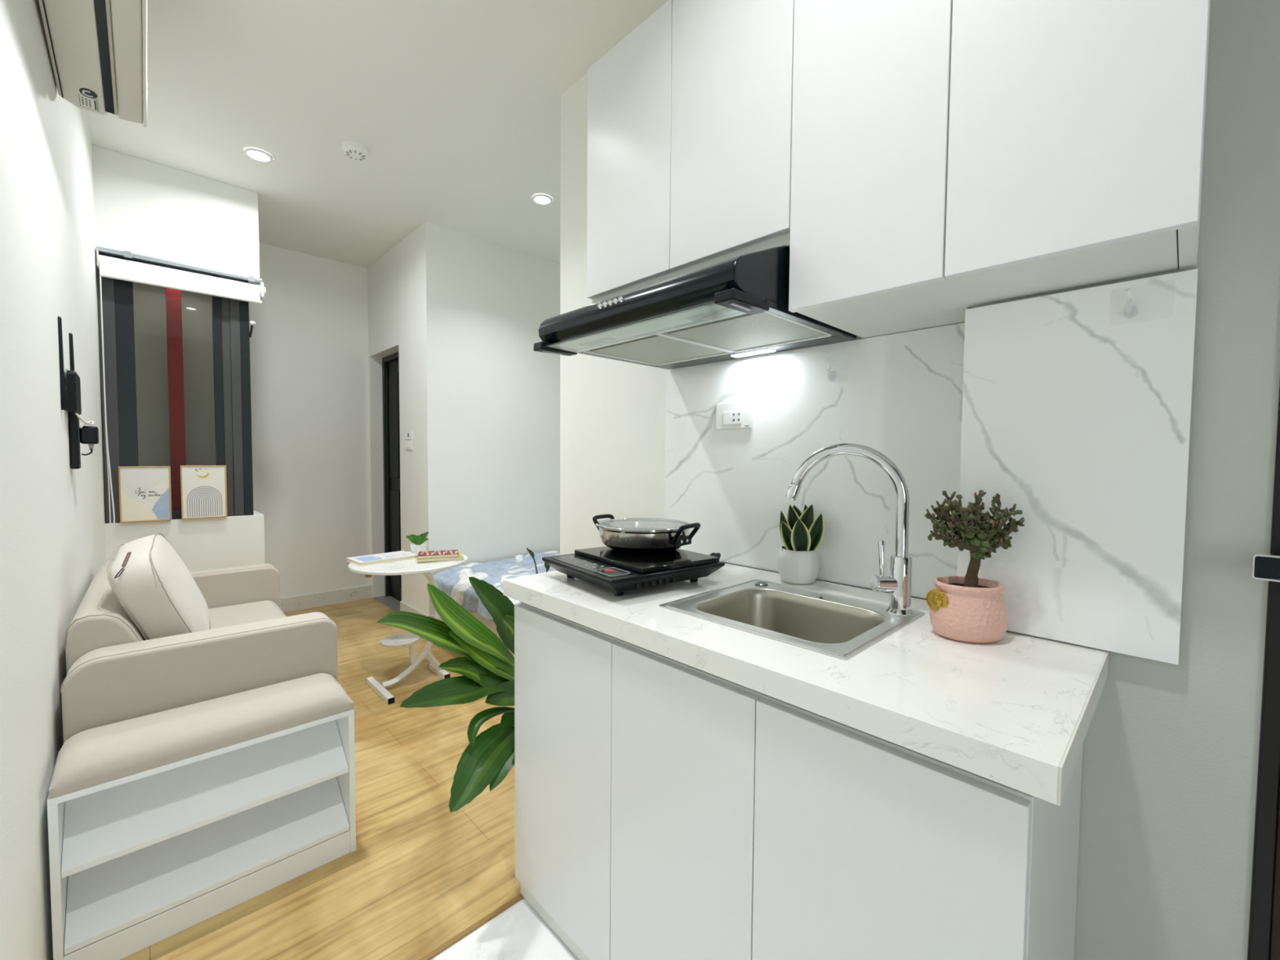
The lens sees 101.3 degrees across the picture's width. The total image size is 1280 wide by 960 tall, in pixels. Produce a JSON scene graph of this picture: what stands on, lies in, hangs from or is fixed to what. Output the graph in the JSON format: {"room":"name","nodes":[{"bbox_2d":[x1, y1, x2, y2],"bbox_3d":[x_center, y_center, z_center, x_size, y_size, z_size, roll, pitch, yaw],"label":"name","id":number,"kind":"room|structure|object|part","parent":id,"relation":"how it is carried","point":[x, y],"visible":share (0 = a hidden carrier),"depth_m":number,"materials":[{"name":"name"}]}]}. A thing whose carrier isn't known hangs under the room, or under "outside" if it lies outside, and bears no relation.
{"room":"studio apartment","nodes":[
{"label":"studio apartment","id":0,"kind":"room"},
{"bbox_2d":[0,0,106,959],"bbox_3d":[-1.284,-0.231,1.017,0.100,2.700,6.264,-2,3,-43],"label":"wall","id":1,"kind":"structure","parent":0,"point":[53,515],"depth_m":1.19,"materials":[{"name":"white paint"}]},
{"bbox_2d":[57,316,81,414],"bbox_3d":[-1.762,-0.343,1.620,0.032,0.268,0.276,-2,3,-44],"label":"router","id":2,"kind":"object","parent":1,"relation":"attached to","point":[70,394],"visible":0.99,"depth_m":1.58,"materials":[{"name":"black plastic"}]},
{"bbox_2d":[68,411,80,469],"bbox_3d":[-1.803,-0.138,1.674,0.021,0.205,0.080,-2,3,-44],"label":"power strip","id":3,"kind":"object","parent":1,"relation":"attached to","point":[74,433],"visible":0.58,"depth_m":1.65,"materials":[{"name":"black plastic"}]},
{"bbox_2d":[79,426,98,455],"bbox_3d":[-1.784,-0.127,1.700,0.040,0.094,0.070,-2,3,-44],"label":"power adapter","id":4,"kind":"object","parent":3,"relation":"attached to","point":[89,435],"visible":1,"depth_m":1.68,"materials":[{"name":"black plastic"}]},
{"bbox_2d":[75,413,94,428],"bbox_3d":[-1.764,-0.187,1.663,0.022,0.048,0.066,0,2,-13],"label":"cable","id":5,"kind":"object","parent":4,"relation":"attached to","point":[76,414],"visible":1,"depth_m":1.66,"materials":[{"name":"beige plastic"}]},
{"bbox_3d":[-1.788,-0.098,1.698,0.030,0.036,0.013,-2,3,-44],"label":"cord","id":6,"kind":"part","parent":4,"relation":"part of","materials":[{"name":"black plastic"}]},
{"bbox_3d":[-1.784,-0.145,1.699,0.040,0.057,0.070,-2,3,-44],"label":"casing","id":7,"kind":"part","parent":4,"relation":"part of","materials":[{"name":"black plastic"}]},
{"bbox_2d":[38,0,147,128],"bbox_3d":[-1.442,-1.321,1.386,0.208,0.335,0.846,-2,3,-44],"label":"air conditioner","id":8,"kind":"object","parent":1,"relation":"attached to","point":[98,48],"visible":1,"depth_m":1.46,"materials":[{"name":"white plastic"}]},
{"bbox_2d":[78,93,97,111],"bbox_3d":[-1.708,-1.168,1.625,0.040,0.005,0.062,-2,3,-44],"label":"print","id":9,"kind":"object","parent":8,"relation":"on","point":[86,101],"depth_m":1.62,"materials":[{"name":"grey paper"}]},
{"bbox_3d":[-1.374,-1.319,1.452,0.010,0.315,0.846,-2,3,-43],"label":"panel","id":10,"kind":"part","parent":8,"relation":"part of","materials":[{"name":"white plastic"}]},
{"bbox_2d":[92,144,265,571],"bbox_3d":[-2.789,-0.329,3.167,0.716,2.700,0.870,-2,3,-44],"label":"wall","id":11,"kind":"structure","parent":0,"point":[142,206],"depth_m":2.85,"materials":[{"name":"white paint"}]},
{"bbox_2d":[97,253,255,523],"bbox_3d":[-2.762,-0.481,3.150,0.634,1.363,0.913,-2,3,-44],"label":"window","id":12,"kind":"structure","parent":11,"relation":"attached to","point":[177,368],"depth_m":2.85,"materials":[{"name":"glass"}]},
{"bbox_2d":[118,466,172,523],"bbox_3d":[-2.594,0.073,2.752,0.198,0.290,0.018,-2,3,-44],"label":"framed print","id":13,"kind":"object","parent":12,"relation":"on","point":[144,491],"visible":1,"depth_m":2.75,"materials":[{"name":"white paper"}]},
{"bbox_3d":[-2.522,-0.449,2.858,0.322,1.250,0.006,-2,3,-44],"label":"glass pane","id":14,"kind":"part","parent":12,"relation":"part of","materials":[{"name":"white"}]},
{"bbox_2d":[180,465,227,519],"bbox_3d":[-2.423,0.065,2.917,0.196,0.294,0.018,-2,3,-44],"label":"framed print","id":15,"kind":"object","parent":12,"relation":"on","point":[203,488],"visible":1,"depth_m":2.91,"materials":[{"name":"white paper"}]},
{"bbox_3d":[-2.252,-0.862,3.038,0.046,0.071,0.011,2,3,33],"label":"latch arm","id":16,"kind":"part","parent":12,"relation":"part of","materials":[{"name":"black metal"}]},
{"bbox_3d":[-2.234,-0.904,3.024,0.028,0.024,0.028,-2,3,-44],"label":"latch knob","id":17,"kind":"part","parent":12,"relation":"part of","materials":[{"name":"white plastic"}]},
{"bbox_2d":[96,245,266,531],"bbox_3d":[-2.436,-0.454,2.847,0.683,1.413,0.064,-2,3,-44],"label":"roller blind","id":18,"kind":"object","parent":11,"relation":"attached to","point":[109,267],"visible":1,"depth_m":2.75,"materials":[{"name":"white fabric"}]},
{"bbox_3d":[-2.652,-0.407,2.606,0.032,1.336,0.016,0,2,-3],"label":"pull chain","id":19,"kind":"part","parent":18,"relation":"part of","materials":[{"name":"white plastic"}]},
{"bbox_2d":[248,242,371,598],"bbox_3d":[-2.841,-0.355,3.804,2.000,2.700,0.120,-2,3,-44],"label":"wall","id":20,"kind":"structure","parent":0,"point":[309,363],"depth_m":4.03,"materials":[{"name":"white paint"}]},
{"bbox_2d":[280,585,372,612],"bbox_3d":[-2.536,0.935,4.068,0.849,0.105,0.012,-2,3,-44],"label":"baseboard","id":21,"kind":"structure","parent":20,"relation":"attached to","point":[324,598],"depth_m":4.12,"materials":[{"name":"stone"}]},
{"bbox_2d":[120,597,520,959],"bbox_3d":[-0.973,1.081,3.281,3.900,0.100,3.604,-2,3,-44],"label":"floor","id":22,"kind":"structure","parent":0,"point":[420,873],"depth_m":1.54,"materials":[{"name":"brown wood"}]},
{"bbox_2d":[60,560,337,742],"bbox_3d":[-1.604,0.711,1.936,0.632,0.740,1.198,-2,3,-44],"label":"sofa","id":23,"kind":"object","parent":22,"relation":"on","point":[115,674],"visible":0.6,"depth_m":1.49,"materials":[{"name":"beige fabric"}]},
{"bbox_3d":[-1.796,0.590,1.822,0.175,0.488,1.042,-2,3,-43],"label":"backrest","id":24,"kind":"part","parent":23,"relation":"part of","materials":[{"name":"beige fabric"}]},
{"bbox_2d":[106,532,211,639],"bbox_3d":[-1.520,0.379,1.677,0.246,0.408,0.406,-2,3,-44],"label":"throw pillow","id":25,"kind":"object","parent":23,"relation":"on","point":[153,585],"visible":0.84,"depth_m":1.55,"materials":[{"name":"beige fabric"}]},
{"bbox_3d":[-1.452,0.259,1.464,0.010,0.028,0.026,1,2,8],"label":"zip pull","id":26,"kind":"part","parent":25,"relation":"part of","materials":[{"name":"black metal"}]},
{"bbox_3d":[-1.964,0.706,2.328,0.605,0.592,0.120,-2,3,-43],"label":"armrest","id":27,"kind":"part","parent":23,"relation":"part of","materials":[{"name":"beige fabric"}]},
{"bbox_2d":[208,600,286,629],"bbox_3d":[-1.555,0.678,1.979,0.468,0.202,0.950,-2,3,-44],"label":"seat cushion","id":28,"kind":"object","parent":23,"relation":"on","point":[233,612],"depth_m":2.25,"materials":[{"name":"beige fabric"}]},
{"bbox_2d":[47,673,355,959],"bbox_3d":[-1.131,0.860,1.417,0.601,0.492,0.210,-2,3,-44],"label":"bench","id":29,"kind":"object","parent":22,"relation":"on","point":[161,824],"visible":1,"depth_m":1.34,"materials":[{"name":"white wood"}]},
{"bbox_3d":[-1.343,0.905,1.216,0.015,0.413,0.210,-2,3,-44],"label":"panel","id":30,"kind":"part","parent":29,"relation":"part of","materials":[{"name":"white wood"}]},
{"bbox_3d":[-1.130,0.685,1.410,0.601,0.015,0.210,-2,3,-44],"label":"panel","id":31,"kind":"part","parent":29,"relation":"part of","materials":[{"name":"white wood"}]},
{"bbox_2d":[48,673,353,799],"bbox_3d":[-1.128,0.645,1.409,0.597,0.063,0.206,-2,3,-44],"label":"cushion","id":32,"kind":"object","parent":29,"relation":"on","point":[95,759],"depth_m":1.32,"materials":[{"name":"beige fabric"}]},
{"bbox_2d":[61,720,348,878],"bbox_3d":[-1.129,0.784,1.412,0.569,0.156,0.197,-2,3,-44],"label":"shelf","id":33,"kind":"object","parent":29,"relation":"attached to","point":[104,825],"depth_m":1.35,"materials":[{"name":"white wood"}]},
{"bbox_2d":[64,777,349,955],"bbox_3d":[-1.130,0.959,1.419,0.569,0.156,0.197,-2,3,-44],"label":"shelf","id":34,"kind":"object","parent":29,"relation":"attached to","point":[105,902],"depth_m":1.35,"materials":[{"name":"white wood"}]},
{"bbox_3d":[-0.920,0.892,1.622,0.015,0.413,0.210,-2,3,-44],"label":"panel","id":35,"kind":"part","parent":29,"relation":"part of","materials":[{"name":"white wood"}]},
{"bbox_2d":[347,551,467,704],"bbox_3d":[-1.224,0.738,2.802,0.580,0.622,0.580,-2,3,-44],"label":"folding table","id":36,"kind":"object","parent":22,"relation":"on","point":[408,566],"visible":0.76,"depth_m":2.66,"materials":[{"name":"wood"}]},
{"bbox_2d":[346,550,417,565],"bbox_3d":[-1.373,0.416,2.803,0.190,0.017,0.300,2,3,41],"label":"book","id":37,"kind":"object","parent":36,"relation":"on","point":[365,560],"visible":0.98,"depth_m":2.76,"materials":[{"name":"beige paper"}]},
{"bbox_2d":[355,555,381,561],"bbox_3d":[-1.418,0.410,2.734,0.137,0.001,0.090,2,3,41],"label":"print","id":38,"kind":"object","parent":37,"relation":"on","point":[363,558],"depth_m":2.73,"materials":[{"name":"blue paper"}]},
{"bbox_2d":[380,633,419,647],"bbox_3d":[-1.220,0.815,2.671,0.180,0.012,0.180,-2,3,-44],"label":"shelf","id":39,"kind":"object","parent":36,"relation":"attached to","point":[399,640],"depth_m":2.65,"materials":[{"name":"stone"}]},
{"bbox_3d":[-1.174,0.740,2.712,0.302,0.602,0.031,-2,3,-44],"label":"leg","id":40,"kind":"part","parent":36,"relation":"part of","materials":[{"name":"white metal"}]},
{"bbox_2d":[405,532,428,554],"bbox_3d":[-1.253,0.357,2.963,0.095,0.124,0.090,2,3,26],"label":"potted plant","id":41,"kind":"object","parent":36,"relation":"on","point":[418,545],"visible":0.98,"depth_m":2.95,"materials":[{"name":"green plant"}]},
{"bbox_3d":[-1.250,0.390,2.962,0.088,0.058,0.088,-2,3,-44],"label":"pot","id":42,"kind":"part","parent":41,"relation":"part of","materials":[{"name":"white ceramic"}]},
{"bbox_3d":[-1.099,0.963,2.795,0.106,0.133,0.032,-2,3,-44],"label":"leg","id":43,"kind":"part","parent":36,"relation":"part of","materials":[{"name":"white metal"}]},
{"bbox_2d":[417,559,462,563],"bbox_3d":[-1.076,0.422,2.826,0.225,0.007,0.155,0,2,-20],"label":"book","id":44,"kind":"object","parent":36,"relation":"on","point":[452,559],"visible":0.3,"depth_m":2.76,"materials":[{"name":"beige paper"}]},
{"bbox_2d":[417,551,463,561],"bbox_3d":[-1.075,0.413,2.820,0.225,0.012,0.150,-1,3,-25],"label":"book","id":45,"kind":"object","parent":44,"relation":"on","point":[460,556],"visible":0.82,"depth_m":2.76,"materials":[{"name":"beige paper"}]},
{"bbox_2d":[417,549,457,559],"bbox_3d":[-1.083,0.399,2.818,0.200,0.016,0.140,0,2,-20],"label":"book","id":46,"kind":"object","parent":45,"relation":"on","point":[440,553],"visible":1,"depth_m":2.78,"materials":[{"name":"red paper"}]},
{"bbox_2d":[376,547,550,812],"bbox_3d":[-0.372,0.667,1.536,0.230,0.877,0.789,1,2,18],"label":"dracaena plant","id":47,"kind":"object","parent":22,"relation":"on","point":[486,667],"visible":0.59,"depth_m":1.42,"materials":[{"name":"green plant"}]},
{"bbox_2d":[418,893,524,959],"bbox_3d":[-0.428,1.160,1.298,1.530,0.091,0.014,-2,3,-44],"label":"trim","id":48,"kind":"structure","parent":22,"relation":"on","point":[437,951],"depth_m":1.30,"materials":[{"name":"brown wood"}]},
{"bbox_2d":[440,606,514,656],"bbox_3d":[-0.133,0.851,3.634,1.950,0.345,1.555,-2,3,-44],"label":"bed","id":49,"kind":"object","parent":22,"relation":"on","point":[491,625],"visible":0.02,"depth_m":2.99,"materials":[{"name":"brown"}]},
{"bbox_3d":[-0.132,0.770,3.631,1.950,0.184,1.555,-2,3,-44],"label":"mattress","id":50,"kind":"part","parent":49,"relation":"part of","materials":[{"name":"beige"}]},
{"bbox_2d":[432,551,559,621],"bbox_3d":[-0.206,0.664,3.548,1.865,0.188,1.538,-2,3,-44],"label":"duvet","id":51,"kind":"object","parent":49,"relation":"on","point":[455,582],"visible":0.2,"depth_m":3.35,"materials":[{"name":"blue fabric"}]},
{"bbox_2d":[84,0,668,268],"bbox_3d":[-0.017,-1.670,2.198,3.900,0.100,6.300,-2,3,-44],"label":"ceiling","id":52,"kind":"structure","parent":0,"point":[455,105],"depth_m":2.31,"materials":[{"name":"white paint"}]},
{"bbox_2d":[244,147,273,162],"bbox_3d":[-1.936,-1.647,2.663,0.120,0.010,0.120,-2,3,-44],"label":"recessed light","id":53,"kind":"object","parent":52,"relation":"in","point":[256,154],"visible":1,"depth_m":2.66,"materials":[{"name":"white plastic"}]},
{"bbox_2d":[342,140,368,160],"bbox_3d":[-1.410,-1.626,2.601,0.120,0.040,0.120,-2,3,-44],"label":"smoke detector","id":54,"kind":"object","parent":52,"relation":"attached to","point":[355,150],"visible":1,"depth_m":2.57,"materials":[{"name":"white plastic"}]},
{"bbox_2d":[532,194,552,204],"bbox_3d":[-0.577,-1.655,3.097,0.120,0.010,0.120,-2,3,-44],"label":"recessed light","id":55,"kind":"object","parent":52,"relation":"in","point":[540,199],"visible":1,"depth_m":3.10,"materials":[{"name":"white plastic"}]},
{"bbox_2d":[367,221,559,616],"bbox_3d":[-1.107,-0.374,4.597,2.002,2.700,1.225,-2,3,-44],"label":"wall","id":56,"kind":"structure","parent":0,"point":[463,314],"depth_m":3.76,"materials":[{"name":"white paint"}]},
{"bbox_2d":[373,595,400,611],"bbox_3d":[-1.926,0.985,4.167,0.160,0.006,0.640,-2,3,-44],"label":"threshold","id":57,"kind":"object","parent":56,"relation":"attached to","point":[390,602],"depth_m":4.21,"materials":[{"name":"grey stone"}]},
{"bbox_2d":[382,351,401,600],"bbox_3d":[-1.888,-0.004,4.156,0.068,1.985,0.640,-2,3,-44],"label":"door","id":58,"kind":"structure","parent":56,"relation":"in","point":[390,363],"depth_m":4.27,"materials":[{"name":"grey wood"}]},
{"bbox_2d":[404,430,412,439],"bbox_3d":[-1.627,-0.316,3.688,0.010,0.066,0.115,-2,3,-44],"label":"light switch","id":59,"kind":"object","parent":56,"relation":"attached to","point":[408,433],"visible":1,"depth_m":3.68,"materials":[{"name":"white plastic"}]},
{"bbox_2d":[404,440,412,449],"bbox_3d":[-1.628,-0.246,3.690,0.012,0.066,0.115,-2,3,-44],"label":"light switch","id":60,"kind":"object","parent":56,"relation":"attached to","point":[408,443],"visible":1,"depth_m":3.67,"materials":[{"name":"white plastic"}]},
{"bbox_2d":[400,600,435,618],"bbox_3d":[-0.866,0.934,4.382,2.013,0.107,0.515,-2,3,-44],"label":"baseboard","id":61,"kind":"structure","parent":56,"relation":"attached to","point":[404,606],"depth_m":3.74,"materials":[{"name":"stone"}]},
{"bbox_2d":[430,897,578,959],"bbox_3d":[0.783,1.208,0.524,2.600,0.096,2.786,-2,3,-44],"label":"floor","id":62,"kind":"structure","parent":0,"point":[519,932],"depth_m":1.27,"materials":[{"name":"white tile"}]},
{"bbox_2d":[514,602,1083,959],"bbox_3d":[0.272,0.710,1.209,0.618,0.828,1.102,-2,3,-44],"label":"base cabinet","id":63,"kind":"object","parent":62,"relation":"on","point":[666,808],"visible":0.8,"depth_m":0.87,"materials":[{"name":"white wood"}]},
{"bbox_3d":[-0.192,0.702,1.257,0.018,0.736,0.389,-2,3,-44],"label":"door","id":64,"kind":"part","parent":63,"relation":"part of","materials":[{"name":"white laminate"}]},
{"bbox_3d":[0.067,0.715,0.990,0.018,0.736,0.351,-2,3,-44],"label":"door","id":65,"kind":"part","parent":63,"relation":"part of","materials":[{"name":"white laminate"}]},
{"bbox_2d":[502,561,1108,805],"bbox_3d":[0.266,0.298,1.189,0.624,0.043,1.164,-2,3,-44],"label":"countertop","id":66,"kind":"structure","parent":63,"relation":"on","point":[1016,711],"depth_m":0.80,"materials":[{"name":"white stone"}]},
{"bbox_2d":[542,546,724,595],"bbox_3d":[0.048,0.232,1.457,0.536,0.065,0.340,-1,3,-37],"label":"induction cooktop","id":67,"kind":"object","parent":66,"relation":"on","point":[618,571],"visible":0.99,"depth_m":1.32,"materials":[{"name":"black glass"}]},
{"bbox_3d":[-0.127,0.215,1.325,0.070,0.001,0.290,-1,3,-37],"label":"control panel","id":68,"kind":"part","parent":67,"relation":"part of","materials":[{"name":"black"}]},
{"bbox_2d":[592,514,700,552],"bbox_3d":[0.011,0.154,1.516,0.281,0.084,0.305,0,2,-10],"label":"pan","id":69,"kind":"object","parent":67,"relation":"on","point":[632,541],"visible":0.96,"depth_m":1.42,"materials":[{"name":"silver metal"}]},
{"bbox_3d":[-0.104,0.138,1.609,0.046,0.062,0.092,2,3,38],"label":"handle","id":70,"kind":"part","parent":69,"relation":"part of","materials":[{"name":"black plastic"}]},
{"bbox_2d":[595,517,690,531],"bbox_3d":[0.013,0.132,1.517,0.281,0.014,0.281,-2,3,-44],"label":"lid","id":71,"kind":"object","parent":69,"relation":"on","point":[597,523],"visible":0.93,"depth_m":1.49,"materials":[{"name":"silver metal"}]},
{"bbox_3d":[0.126,0.148,1.422,0.046,0.062,0.092,2,3,40],"label":"handle","id":72,"kind":"part","parent":69,"relation":"part of","materials":[{"name":"black plastic"}]},
{"bbox_3d":[0.012,0.206,1.429,0.257,0.012,0.316,-1,3,-37],"label":"glass plate","id":73,"kind":"part","parent":67,"relation":"part of","materials":[{"name":"black glass"}]},
{"bbox_3d":[0.226,0.239,1.595,0.030,0.033,0.093,2,3,29],"label":"power cord","id":74,"kind":"part","parent":67,"relation":"part of","materials":[{"name":"black plastic"}]},
{"bbox_2d":[658,578,924,659],"bbox_3d":[0.321,0.360,1.133,0.377,0.177,0.422,-2,3,-44],"label":"sink","id":75,"kind":"object","parent":66,"relation":"in","point":[838,626],"visible":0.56,"depth_m":1.20,"materials":[{"name":"silver metal"}]},
{"bbox_3d":[0.315,0.363,1.120,0.285,0.171,0.345,-2,3,-44],"label":"bowl","id":76,"kind":"part","parent":75,"relation":"part of","materials":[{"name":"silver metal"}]},
{"bbox_2d":[777,504,826,584],"bbox_3d":[0.426,0.167,1.386,0.120,0.206,0.106,2,3,29],"label":"snake plant","id":77,"kind":"object","parent":66,"relation":"on","point":[802,534],"visible":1,"depth_m":1.35,"materials":[{"name":"green plant"}]},
{"bbox_3d":[0.420,0.225,1.391,0.106,0.088,0.106,-2,3,-44],"label":"pot","id":78,"kind":"part","parent":77,"relation":"part of","materials":[{"name":"white ceramic"}]},
{"bbox_2d":[784,443,914,617],"bbox_3d":[0.448,0.099,1.138,0.271,0.358,0.067,2,3,26],"label":"kitchen faucet","id":79,"kind":"object","parent":66,"relation":"on","point":[899,583],"visible":1,"depth_m":1.09,"materials":[{"name":"silver metal"}]},
{"bbox_3d":[0.505,0.165,1.099,0.014,0.078,0.013,-2,3,-44],"label":"lever","id":80,"kind":"part","parent":79,"relation":"part of","materials":[{"name":"silver metal"}]},
{"bbox_2d":[924,489,1024,643],"bbox_3d":[0.610,0.154,0.960,0.130,0.269,0.137,-2,3,-44],"label":"bonsai","id":81,"kind":"object","parent":66,"relation":"on","point":[968,608],"visible":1,"depth_m":0.94,"materials":[{"name":"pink ceramic"}]},
{"bbox_3d":[0.314,0.727,0.734,0.018,0.736,0.357,-2,3,-44],"label":"door","id":82,"kind":"part","parent":63,"relation":"part of","materials":[{"name":"white laminate"}]},
{"bbox_2d":[560,72,963,599],"bbox_3d":[1.002,-0.271,2.433,2.170,2.700,1.630,-2,3,-44],"label":"wall","id":83,"kind":"structure","parent":0,"point":[612,412],"depth_m":2.11,"materials":[{"name":"white paint"}]},
{"bbox_2d":[586,0,794,304],"bbox_3d":[0.206,-0.837,1.411,0.364,0.678,0.660,-2,3,-44],"label":"upper cabinet","id":84,"kind":"object","parent":83,"relation":"attached to","point":[689,122],"visible":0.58,"depth_m":1.24,"materials":[{"name":"white"}]},
{"bbox_3d":[-0.033,-0.852,1.410,0.018,0.650,0.329,-2,3,-44],"label":"door","id":85,"kind":"part","parent":84,"relation":"part of","materials":[{"name":"white laminate"}]},
{"bbox_3d":[0.196,-0.841,1.172,0.018,0.650,0.328,-2,3,-44],"label":"door","id":86,"kind":"part","parent":84,"relation":"part of","materials":[{"name":"white laminate"}]},
{"bbox_2d":[533,245,856,369],"bbox_3d":[0.132,-0.419,1.364,0.535,0.154,0.658,-2,3,-44],"label":"range hood","id":87,"kind":"object","parent":83,"relation":"attached to","point":[737,307],"visible":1,"depth_m":1.20,"materials":[{"name":"black metal"}]},
{"bbox_3d":[-0.070,-0.376,1.610,0.340,0.013,0.022,-2,3,-44],"label":"rail","id":88,"kind":"part","parent":87,"relation":"part of","materials":[{"name":"black metal"}]},
{"bbox_3d":[0.148,-0.365,1.386,0.335,0.012,0.602,-2,3,-44],"label":"filter frame","id":89,"kind":"part","parent":87,"relation":"part of","materials":[{"name":"white metal"}]},
{"bbox_3d":[0.364,-0.355,1.160,0.340,0.013,0.022,-2,3,-44],"label":"rail","id":90,"kind":"part","parent":87,"relation":"part of","materials":[{"name":"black metal"}]},
{"bbox_2d":[664,322,964,598],"bbox_3d":[0.413,-0.048,1.482,0.008,0.626,0.932,-2,3,-44],"label":"backsplash","id":91,"kind":"structure","parent":83,"relation":"attached to","point":[899,396],"depth_m":1.38,"materials":[{"name":"stone"}]},
{"bbox_2d":[715,400,752,430],"bbox_3d":[0.283,-0.196,1.596,0.013,0.082,0.130,-2,3,-44],"label":"wall socket","id":92,"kind":"object","parent":91,"relation":"attached to","point":[736,415],"visible":1,"depth_m":1.59,"materials":[{"name":"white plastic"}]},
{"bbox_2d":[928,576,1008,643],"bbox_3d":[0.604,0.237,0.967,0.119,0.101,0.118,-2,3,-44],"label":"pot","id":93,"kind":"object","parent":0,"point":[967,609],"depth_m":0.93,"materials":[{"name":"pink ceramic"}]},
{"bbox_2d":[972,0,1279,959],"bbox_3d":[1.372,-0.190,0.482,0.247,2.700,1.803,-2,3,-44],"label":"wall","id":94,"kind":"structure","parent":0,"point":[1171,751],"depth_m":0.81,"materials":[{"name":"grey paint"}]},
{"bbox_2d":[788,0,1210,338],"bbox_3d":[0.634,-0.746,0.970,0.364,0.818,0.572,-2,3,-44],"label":"upper cabinet","id":95,"kind":"object","parent":94,"relation":"attached to","point":[949,157],"visible":0.95,"depth_m":0.83,"materials":[{"name":"white"}]},
{"bbox_3d":[0.409,-0.747,0.954,0.018,0.817,0.283,-2,3,-44],"label":"door","id":96,"kind":"part","parent":95,"relation":"part of","materials":[{"name":"white laminate"}]},
{"bbox_3d":[0.608,-0.737,0.748,0.018,0.817,0.286,-2,3,-44],"label":"door","id":97,"kind":"part","parent":95,"relation":"part of","materials":[{"name":"white laminate"}]},
{"bbox_2d":[1247,384,1279,959],"bbox_3d":[1.260,0.121,0.462,0.150,2.080,0.948,-2,3,-44],"label":"door","id":98,"kind":"structure","parent":94,"relation":"in","point":[1264,938],"depth_m":0.78,"materials":[{"name":"black"}]},
{"bbox_3d":[0.962,0.138,0.719,0.070,0.220,0.164,-2,3,-44],"label":"handle trim","id":99,"kind":"part","parent":98,"relation":"part of","materials":[{"name":"silver metal"}]},
{"bbox_3d":[0.939,0.127,0.697,0.012,0.031,0.160,-2,3,-44],"label":"handle","id":100,"kind":"part","parent":98,"relation":"part of","materials":[{"name":"black metal"}]},
{"bbox_3d":[0.756,-0.022,0.940,0.012,0.520,0.265,-2,3,-44],"label":"batten","id":101,"kind":"object","parent":94,"relation":"attached to","visible":0},
{"bbox_2d":[956,268,1197,664],"bbox_3d":[0.749,-0.021,0.933,0.009,0.617,0.313,-2,3,-44],"label":"marble panel","id":102,"kind":"object","parent":101,"relation":"attached to","point":[1077,404],"visible":0.98,"depth_m":0.90,"materials":[{"name":"white stone"}]}
]}

